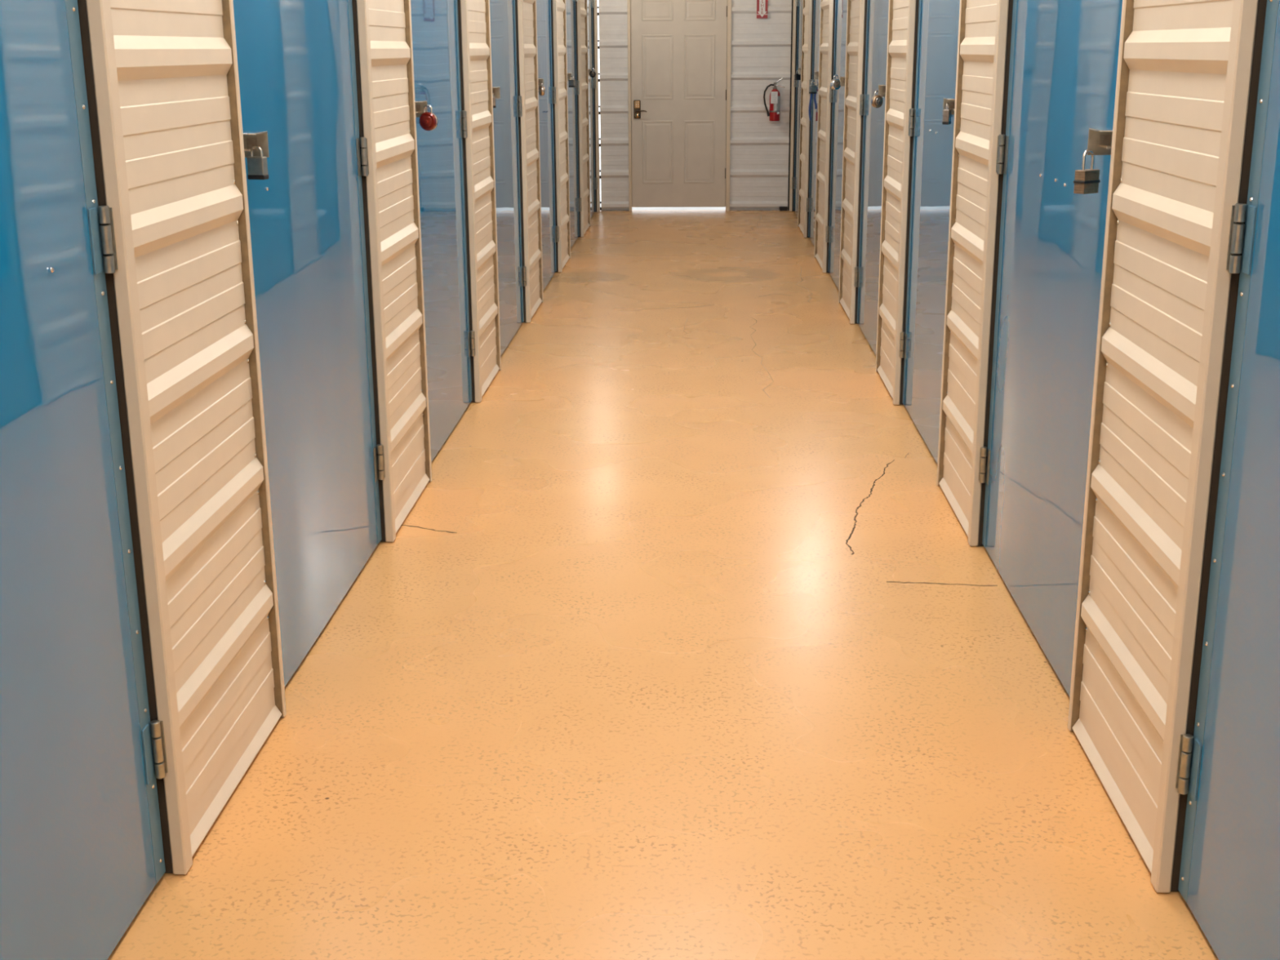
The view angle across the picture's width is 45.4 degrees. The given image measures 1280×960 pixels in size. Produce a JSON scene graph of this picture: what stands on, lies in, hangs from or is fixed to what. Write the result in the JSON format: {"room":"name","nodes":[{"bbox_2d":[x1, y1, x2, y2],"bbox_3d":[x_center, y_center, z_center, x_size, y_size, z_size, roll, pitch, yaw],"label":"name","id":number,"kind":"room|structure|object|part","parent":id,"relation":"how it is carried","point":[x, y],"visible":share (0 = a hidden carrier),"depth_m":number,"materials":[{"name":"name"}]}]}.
{"room":"self-storage corridor","nodes":[
{"label":"self-storage corridor","id":0,"kind":"room"},
{"bbox_2d":[77,0,599,875],"bbox_3d":[-0.822,-2.090,6.088,0.160,3.800,17.580,0,16,2],"label":"wall","id":1,"kind":"structure","parent":0,"point":[162,77],"depth_m":3.22,"materials":[{"name":"beige metal"}]},
{"bbox_2d":[0,0,168,959],"bbox_3d":[-0.957,-0.085,2.033,0.064,2.116,1.326,0,16,2],"label":"door","id":2,"kind":"structure","parent":1,"relation":"in","point":[82,853],"depth_m":2.47,"materials":[{"name":"blue paint"}]},
{"bbox_3d":[-0.901,-1.069,2.465,0.027,3.798,0.042,0,16,2],"label":"door post","id":3,"kind":"part","parent":1,"relation":"part of","materials":[{"name":"white metal"}]},
{"bbox_3d":[-0.906,-1.169,2.811,0.055,3.784,0.679,0,16,2],"label":"wall panel","id":4,"kind":"part","parent":1,"relation":"part of","materials":[{"name":"beige paint"}]},
{"bbox_3d":[-0.910,-1.263,3.153,0.100,3.798,0.018,0,16,2],"label":"door trim","id":5,"kind":"part","parent":1,"relation":"part of","materials":[{"name":"beige paint"}]},
{"bbox_2d":[232,0,385,687],"bbox_3d":[-0.858,-0.647,4.026,0.102,2.116,1.324,0,16,2],"label":"door","id":6,"kind":"structure","parent":1,"relation":"in","point":[296,64],"depth_m":4.04,"materials":[{"name":"blue paint"}]},
{"bbox_3d":[-0.860,-0.749,3.421,0.060,0.056,0.003,0,16,2],"label":"hasp plate","id":7,"kind":"part","parent":6,"relation":"part of","materials":[{"name":"metal"}]},
{"bbox_2d":[246,145,268,179],"bbox_3d":[-0.853,-0.707,3.411,0.042,0.074,0.023,4,16,14],"label":"padlock","id":8,"kind":"object","parent":6,"relation":"attached to","point":[257,166],"visible":1,"depth_m":3.40,"materials":[{"name":"metal"}]},
{"bbox_3d":[-0.821,-1.631,4.458,0.027,3.798,0.042,0,16,2],"label":"door post","id":9,"kind":"part","parent":1,"relation":"part of","materials":[{"name":"white metal"}]},
{"bbox_3d":[-0.827,-1.730,4.799,0.055,3.784,0.670,0,16,2],"label":"wall panel","id":10,"kind":"part","parent":1,"relation":"part of","materials":[{"name":"beige paint"}]},
{"bbox_3d":[-0.830,-1.823,5.137,0.100,3.798,0.018,0,16,2],"label":"door trim","id":11,"kind":"part","parent":1,"relation":"part of","materials":[{"name":"beige paint"}]},
{"bbox_2d":[410,0,475,462],"bbox_3d":[-0.779,-1.203,5.994,0.102,2.116,1.292,0,16,2],"label":"door","id":12,"kind":"structure","parent":1,"relation":"in","point":[434,23],"depth_m":6.09,"materials":[{"name":"blue paint"}]},
{"bbox_3d":[-0.780,-1.309,5.404,0.060,0.056,0.003,0,16,2],"label":"hasp plate","id":13,"kind":"part","parent":12,"relation":"part of","materials":[{"name":"metal"}]},
{"bbox_2d":[418,104,438,131],"bbox_3d":[-0.748,-1.276,5.396,0.067,0.090,0.042,4,16,17],"label":"padlock","id":14,"kind":"object","parent":12,"relation":"attached to","point":[428,121],"visible":1,"depth_m":5.39,"materials":[{"name":"red metal"}]},
{"bbox_3d":[-0.743,-2.182,6.411,0.027,3.798,0.042,0,16,2],"label":"door post","id":15,"kind":"part","parent":1,"relation":"part of","materials":[{"name":"metal"}]},
{"bbox_3d":[-0.748,-2.281,6.750,0.055,3.784,0.666,0,16,2],"label":"wall panel","id":16,"kind":"part","parent":1,"relation":"part of","materials":[{"name":"beige paint"}]},
{"bbox_3d":[-0.752,-2.373,7.087,0.100,3.798,0.018,0,16,2],"label":"door trim","id":17,"kind":"part","parent":1,"relation":"part of","materials":[{"name":"beige paint"}]},
{"bbox_2d":[489,0,526,355],"bbox_3d":[-0.699,-1.761,7.972,0.102,2.116,1.352,0,16,2],"label":"door","id":18,"kind":"structure","parent":1,"relation":"in","point":[507,112],"depth_m":8.11,"materials":[{"name":"blue paint"}]},
{"bbox_2d":[492,92,496,107],"bbox_3d":[-0.704,-1.823,7.343,0.023,0.074,0.042,-2,16,-7],"label":"padlock","id":19,"kind":"object","parent":18,"relation":"attached to","point":[493,97],"visible":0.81,"depth_m":7.33,"materials":[{"name":"metal"}]},
{"bbox_3d":[-0.702,-1.859,7.354,0.060,0.056,0.003,0,16,2],"label":"hasp plate","id":20,"kind":"part","parent":18,"relation":"part of","materials":[{"name":"metal"}]},
{"bbox_3d":[-0.662,-2.749,8.418,0.027,3.798,0.042,0,16,2],"label":"door post","id":21,"kind":"part","parent":1,"relation":"part of","materials":[{"name":"metal"}]},
{"bbox_3d":[-0.667,-2.850,8.766,0.055,3.784,0.684,0,16,2],"label":"wall panel","id":22,"kind":"part","parent":1,"relation":"part of","materials":[{"name":"beige paint"}]},
{"bbox_3d":[-0.670,-2.944,9.111,0.100,3.798,0.018,0,16,2],"label":"door trim","id":23,"kind":"part","parent":1,"relation":"part of","materials":[{"name":"beige paint"}]},
{"bbox_2d":[536,0,559,290],"bbox_3d":[-0.618,-2.330,9.986,0.102,2.116,1.330,0,16,2],"label":"door","id":24,"kind":"structure","parent":1,"relation":"in","point":[550,232],"depth_m":10.18,"materials":[{"name":"blue paint"}]},
{"bbox_3d":[-0.620,-2.430,9.378,0.060,0.056,0.003,0,16,2],"label":"hasp plate","id":25,"kind":"part","parent":24,"relation":"part of","materials":[{"name":"metal"}]},
{"bbox_2d":[537,81,545,95],"bbox_3d":[-0.606,-2.392,9.365,0.038,0.082,0.061,-5,16,-17],"label":"padlock","id":26,"kind":"object","parent":24,"relation":"attached to","point":[541,91],"visible":0.97,"depth_m":9.35,"materials":[{"name":"metal"}]},
{"bbox_3d":[-0.581,-3.314,10.421,0.027,3.798,0.042,0,16,2],"label":"door post","id":27,"kind":"part","parent":1,"relation":"part of","materials":[{"name":"beige metal"}]},
{"bbox_3d":[-0.586,-3.416,10.773,0.055,3.784,0.691,0,16,2],"label":"wall panel","id":28,"kind":"part","parent":1,"relation":"part of","materials":[{"name":"beige paint"}]},
{"bbox_3d":[-0.590,-3.511,11.121,0.100,3.798,0.018,0,16,2],"label":"door trim","id":29,"kind":"part","parent":1,"relation":"part of","materials":[{"name":"beige paint"}]},
{"bbox_2d":[565,0,581,248],"bbox_3d":[-0.537,-2.900,12.008,0.102,2.116,1.354,0,16,2],"label":"door","id":30,"kind":"structure","parent":1,"relation":"in","point":[575,201],"depth_m":12.25,"materials":[{"name":"blue paint"}]},
{"bbox_3d":[-0.539,-2.997,11.388,0.060,0.056,0.003,0,16,2],"label":"hasp plate","id":31,"kind":"part","parent":30,"relation":"part of","materials":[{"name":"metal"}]},
{"bbox_2d":[568,75,575,87],"bbox_3d":[-0.506,-2.963,11.386,0.047,0.083,0.026,6,17,21],"label":"padlock","id":32,"kind":"object","parent":30,"relation":"attached to","point":[571,82],"visible":1,"depth_m":11.38,"materials":[{"name":"metal"}]},
{"bbox_3d":[-0.499,-3.888,12.454,0.027,3.798,0.042,0,16,2],"label":"door post","id":33,"kind":"part","parent":1,"relation":"part of","materials":[{"name":"beige metal"}]},
{"bbox_3d":[-0.503,-3.998,12.834,0.055,3.784,0.749,0,16,2],"label":"wall panel","id":34,"kind":"part","parent":1,"relation":"part of","materials":[{"name":"beige paint"}]},
{"bbox_3d":[-0.506,-4.101,13.210,0.100,3.798,0.018,0,16,2],"label":"door trim","id":35,"kind":"part","parent":1,"relation":"part of","materials":[{"name":"beige paint"}]},
{"bbox_2d":[586,0,597,217],"bbox_3d":[-0.455,-3.476,14.049,0.102,2.116,1.255,0,16,2],"label":"door","id":36,"kind":"structure","parent":1,"relation":"in","point":[592,81],"depth_m":14.34,"materials":[{"name":"blue paint"}]},
{"bbox_2d":[589,67,595,77],"bbox_3d":[-0.416,-3.579,13.461,0.061,0.082,0.038,8,18,26],"label":"padlock","id":37,"kind":"object","parent":36,"relation":"attached to","point":[593,73],"visible":1,"depth_m":13.46,"materials":[{"name":"black metal"}]},
{"bbox_3d":[-0.419,-4.455,14.464,0.027,3.798,0.075,0,16,2],"label":"door post","id":38,"kind":"part","parent":1,"relation":"part of","materials":[{"name":"white metal"}]},
{"bbox_2d":[107,209,1218,959],"bbox_3d":[0.193,-0.192,6.557,2.448,0.121,17.730,0,16,2],"label":"floor","id":39,"kind":"structure","parent":0,"point":[683,640],"depth_m":3.74,"materials":[{"name":"concrete"}]},
{"bbox_2d":[779,206,787,210],"bbox_3d":[1.399,-2.647,14.938,0.080,0.042,0.026,0,16,2],"label":"strip","id":40,"kind":"object","parent":39,"relation":"on","point":[781,208],"visible":1,"depth_m":14.93,"materials":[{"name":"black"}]},
{"bbox_2d":[597,0,793,211],"bbox_3d":[0.562,-4.473,14.511,1.968,3.800,0.078,0,16,2],"label":"wall","id":41,"kind":"structure","parent":0,"point":[762,49],"depth_m":14.73,"materials":[{"name":"metal"}]},
{"bbox_3d":[-0.254,-4.481,14.543,0.272,3.784,0.076,0,16,2],"label":"wall panel","id":42,"kind":"part","parent":41,"relation":"part of","materials":[{"name":"paint"}]},
{"bbox_3d":[-0.242,-2.654,15.057,0.272,0.012,0.078,0,16,2],"label":"rail","id":43,"kind":"part","parent":41,"relation":"part of","materials":[{"name":"metal"}]},
{"bbox_2d":[631,0,727,207],"bbox_3d":[0.377,-3.636,14.711,0.922,2.010,0.122,0,16,2],"label":"door","id":44,"kind":"structure","parent":41,"relation":"in","point":[678,47],"depth_m":14.73,"materials":[{"name":"beige paint"}]},
{"bbox_3d":[0.164,-4.452,14.507,0.301,0.195,0.005,0,16,2],"label":"panel","id":45,"kind":"part","parent":44,"relation":"part of","materials":[{"name":"beige paint"}]},
{"bbox_3d":[0.167,-3.949,14.649,0.301,0.600,0.005,0,16,2],"label":"panel","id":46,"kind":"part","parent":44,"relation":"part of","materials":[{"name":"beige paint"}]},
{"bbox_3d":[0.172,-3.182,14.865,0.301,0.597,0.005,0,16,2],"label":"panel","id":47,"kind":"part","parent":44,"relation":"part of","materials":[{"name":"beige paint"}]},
{"bbox_3d":[0.570,-3.947,14.633,0.299,0.600,0.005,0,16,2],"label":"panel","id":48,"kind":"part","parent":44,"relation":"part of","materials":[{"name":"beige paint"}]},
{"bbox_3d":[0.575,-3.180,14.850,0.299,0.597,0.005,0,16,2],"label":"panel","id":49,"kind":"part","parent":44,"relation":"part of","materials":[{"name":"beige paint"}]},
{"bbox_3d":[0.566,-4.450,14.492,0.299,0.195,0.005,0,16,2],"label":"panel","id":50,"kind":"part","parent":44,"relation":"part of","materials":[{"name":"beige paint"}]},
{"bbox_2d":[627,0,731,211],"bbox_3d":[0.380,-3.655,14.746,0.984,2.100,0.084,0,16,2],"label":"door frame","id":51,"kind":"structure","parent":41,"relation":"attached to","point":[729,2],"depth_m":14.71,"materials":[{"name":"beige paint"}]},
{"bbox_3d":[1.162,-2.648,15.002,0.567,0.012,0.078,0,16,2],"label":"rail","id":52,"kind":"part","parent":41,"relation":"part of","materials":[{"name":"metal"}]},
{"bbox_3d":[1.150,-4.475,14.488,0.567,3.784,0.076,0,16,2],"label":"wall panel","id":53,"kind":"part","parent":41,"relation":"part of","materials":[{"name":"paint"}]},
{"bbox_2d":[756,0,768,18],"bbox_3d":[1.153,-4.584,14.415,0.107,0.460,0.005,0,16,2],"label":"sign","id":54,"kind":"object","parent":41,"relation":"attached to","point":[762,5],"visible":1,"depth_m":14.45,"materials":[{"name":"red plastic"}]},
{"bbox_2d":[763,77,785,121],"bbox_3d":[1.279,-3.629,14.599,0.168,0.406,0.136,-13,20,-38],"label":"fire extinguisher","id":55,"kind":"object","parent":41,"relation":"attached to","point":[774,111],"visible":1,"depth_m":14.58,"materials":[{"name":"red metal"}]},
{"bbox_2d":[789,0,1266,893],"bbox_3d":[1.184,-2.081,6.010,0.160,3.800,17.580,0,16,2],"label":"wall","id":56,"kind":"structure","parent":0,"point":[1188,73],"depth_m":3.12,"materials":[{"name":"beige metal"}]},
{"bbox_3d":[1.455,-4.445,14.386,0.027,3.798,0.075,0,16,2],"label":"door post","id":57,"kind":"part","parent":56,"relation":"part of","materials":[{"name":"beige metal"}]},
{"bbox_2d":[791,0,802,217],"bbox_3d":[1.449,-3.458,13.942,0.102,2.116,1.313,0,16,2],"label":"door","id":58,"kind":"structure","parent":56,"relation":"in","point":[797,83],"depth_m":14.28,"materials":[{"name":"blue paint"}]},
{"bbox_2d":[795,70,800,79],"bbox_3d":[1.377,-3.533,13.363,0.047,0.083,0.026,-8,18,-27],"label":"padlock","id":59,"kind":"object","parent":58,"relation":"attached to","point":[797,77],"visible":1,"depth_m":13.36,"materials":[{"name":"black metal"}]},
{"bbox_3d":[1.438,-4.075,13.073,0.100,3.798,0.018,0,16,2],"label":"door trim","id":60,"kind":"part","parent":56,"relation":"part of","materials":[{"name":"beige paint"}]},
{"bbox_3d":[1.406,-3.971,12.695,0.055,3.784,0.756,0,16,2],"label":"wall panel","id":61,"kind":"part","parent":56,"relation":"part of","materials":[{"name":"beige paint"}]},
{"bbox_3d":[1.371,-3.860,12.314,0.027,3.798,0.042,0,16,2],"label":"door post","id":62,"kind":"part","parent":56,"relation":"part of","materials":[{"name":"beige metal"}]},
{"bbox_2d":[806,0,820,247],"bbox_3d":[1.367,-2.888,11.921,0.102,2.116,1.240,0,16,2],"label":"door","id":63,"kind":"structure","parent":56,"relation":"in","point":[811,201],"depth_m":12.21,"materials":[{"name":"blue paint"}]},
{"bbox_2d":[808,80,817,119],"bbox_3d":[1.288,-2.829,11.417,0.070,0.287,0.029,-7,17,-22],"label":"padlock","id":64,"kind":"object","parent":63,"relation":"attached to","point":[813,88],"visible":1,"depth_m":11.40,"materials":[{"name":"metal"}]},
{"bbox_3d":[1.325,-3.001,11.358,0.060,0.056,0.003,0,16,2],"label":"hasp plate","id":65,"kind":"part","parent":63,"relation":"part of","materials":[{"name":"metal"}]},
{"bbox_3d":[1.359,-3.514,11.087,0.100,3.798,0.018,0,16,2],"label":"door trim","id":66,"kind":"part","parent":56,"relation":"part of","materials":[{"name":"beige paint"}]},
{"bbox_3d":[1.325,-3.408,10.700,0.055,3.784,0.776,0,16,2],"label":"wall panel","id":67,"kind":"part","parent":56,"relation":"part of","materials":[{"name":"beige paint"}]},
{"bbox_3d":[1.291,-3.295,10.309,0.027,3.798,0.042,0,16,2],"label":"door post","id":68,"kind":"part","parent":56,"relation":"part of","materials":[{"name":"beige metal"}]},
{"bbox_2d":[826,0,847,289],"bbox_3d":[1.285,-2.314,9.885,0.102,2.116,1.303,0,16,2],"label":"door","id":69,"kind":"structure","parent":56,"relation":"in","point":[837,97],"depth_m":10.11,"materials":[{"name":"blue paint"}]},
{"bbox_2d":[830,75,840,89],"bbox_3d":[1.192,-2.412,9.290,0.067,0.090,0.042,-8,18,-27],"label":"padlock","id":70,"kind":"object","parent":69,"relation":"attached to","point":[835,83],"visible":1,"depth_m":9.28,"materials":[{"name":"silver metal"}]},
{"bbox_3d":[1.242,-2.418,9.292,0.060,0.056,0.003,0,16,2],"label":"hasp plate","id":71,"kind":"part","parent":69,"relation":"part of","materials":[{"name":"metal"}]},
{"bbox_3d":[1.275,-2.932,9.022,0.100,3.798,0.018,0,16,2],"label":"door trim","id":72,"kind":"part","parent":56,"relation":"part of","materials":[{"name":"beige paint"}]},
{"bbox_3d":[1.244,-2.835,8.668,0.055,3.784,0.705,0,16,2],"label":"wall panel","id":73,"kind":"part","parent":56,"relation":"part of","materials":[{"name":"beige paint"}]},
{"bbox_3d":[1.210,-2.731,8.311,0.027,3.798,0.042,0,16,2],"label":"door post","id":74,"kind":"part","parent":56,"relation":"part of","materials":[{"name":"beige metal"}]},
{"bbox_2d":[853,0,888,354],"bbox_3d":[1.204,-1.746,7.873,0.102,2.116,1.334,0,16,2],"label":"door","id":75,"kind":"structure","parent":56,"relation":"in","point":[867,276],"depth_m":8.05,"materials":[{"name":"blue paint"}]},
{"bbox_2d":[871,90,883,107],"bbox_3d":[1.129,-1.808,7.271,0.061,0.082,0.038,-8,18,-27],"label":"padlock","id":76,"kind":"object","parent":75,"relation":"attached to","point":[877,100],"visible":1,"depth_m":7.26,"materials":[{"name":"metal"}]},
{"bbox_3d":[1.160,-1.846,7.265,0.060,0.056,0.003,0,16,2],"label":"hasp plate","id":77,"kind":"part","parent":75,"relation":"part of","materials":[{"name":"metal"}]},
{"bbox_3d":[1.194,-2.359,6.994,0.100,3.798,0.018,0,16,2],"label":"door trim","id":78,"kind":"part","parent":56,"relation":"part of","materials":[{"name":"beige paint"}]},
{"bbox_3d":[1.163,-2.267,6.655,0.055,3.784,0.675,0,16,2],"label":"wall panel","id":79,"kind":"part","parent":56,"relation":"part of","materials":[{"name":"beige paint"}]},
{"bbox_3d":[1.130,-2.167,6.313,0.027,3.798,0.042,0,16,2],"label":"door post","id":80,"kind":"part","parent":56,"relation":"part of","materials":[{"name":"metal"}]},
{"bbox_2d":[899,0,959,463],"bbox_3d":[1.125,-1.188,5.897,0.102,2.116,1.288,0,16,2],"label":"door","id":81,"kind":"structure","parent":56,"relation":"in","point":[938,20],"depth_m":6.02,"materials":[{"name":"blue paint"}]},
{"bbox_2d":[942,102,951,124],"bbox_3d":[1.063,-1.269,5.298,0.023,0.074,0.042,6,17,21],"label":"padlock","id":82,"kind":"object","parent":81,"relation":"attached to","point":[946,113],"visible":1,"depth_m":5.28,"materials":[{"name":"metal"}]},
{"bbox_3d":[1.081,-1.295,5.311,0.060,0.056,0.003,0,16,2],"label":"hasp plate","id":83,"kind":"part","parent":81,"relation":"part of","materials":[{"name":"metal"}]},
{"bbox_3d":[1.115,-1.808,5.040,0.100,3.798,0.018,0,16,2],"label":"door trim","id":84,"kind":"part","parent":56,"relation":"part of","materials":[{"name":"beige paint"}]},
{"bbox_3d":[1.085,-1.718,4.712,0.055,3.784,0.653,0,16,2],"label":"wall panel","id":85,"kind":"part","parent":56,"relation":"part of","materials":[{"name":"beige paint"}]},
{"bbox_3d":[1.052,-1.621,4.380,0.027,3.798,0.042,0,16,2],"label":"door post","id":86,"kind":"part","parent":56,"relation":"part of","materials":[{"name":"white metal"}]},
{"bbox_2d":[978,0,1122,697],"bbox_3d":[1.046,-0.634,3.934,0.102,2.116,1.349,0,16,2],"label":"door","id":87,"kind":"structure","parent":56,"relation":"in","point":[1064,55],"depth_m":3.95,"materials":[{"name":"blue paint"}]},
{"bbox_2d":[1073,149,1100,194],"bbox_3d":[0.974,-0.672,3.332,0.054,0.094,0.031,-11,19,-34],"label":"padlock","id":88,"kind":"object","parent":87,"relation":"attached to","point":[1086,181],"visible":1,"depth_m":3.32,"materials":[{"name":"metal"}]},
{"bbox_3d":[1.001,-0.733,3.319,0.060,0.056,0.003,0,16,2],"label":"hasp plate","id":89,"kind":"part","parent":87,"relation":"part of","materials":[{"name":"metal"}]},
{"bbox_3d":[1.035,-1.246,3.049,0.100,3.798,0.018,0,16,2],"label":"door trim","id":90,"kind":"part","parent":56,"relation":"part of","materials":[{"name":"beige paint"}]},
{"bbox_3d":[1.004,-1.155,2.716,0.055,3.784,0.662,0,16,2],"label":"wall panel","id":91,"kind":"part","parent":56,"relation":"part of","materials":[{"name":"beige paint"}]},
{"bbox_3d":[0.972,-1.057,2.380,0.027,3.798,0.042,0,16,2],"label":"door post","id":92,"kind":"part","parent":56,"relation":"part of","materials":[{"name":"metal"}]},
{"bbox_2d":[1175,0,1279,959],"bbox_3d":[0.985,-0.074,1.948,0.064,2.116,1.318,0,16,2],"label":"door","id":93,"kind":"structure","parent":56,"relation":"in","point":[1228,771],"depth_m":2.51,"materials":[{"name":"blue paint"}]},
{"label":"outside","id":94,"kind":"structure","parent":0,"visible":0},
{"bbox_2d":[599,152,725,210],"bbox_3d":[0.709,-3.785,19.398,12.000,0.140,8.940,0,16,2],"label":"ground","id":95,"kind":"structure","parent":94,"point":[724,207],"depth_m":15.44,"materials":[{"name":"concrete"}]}
]}

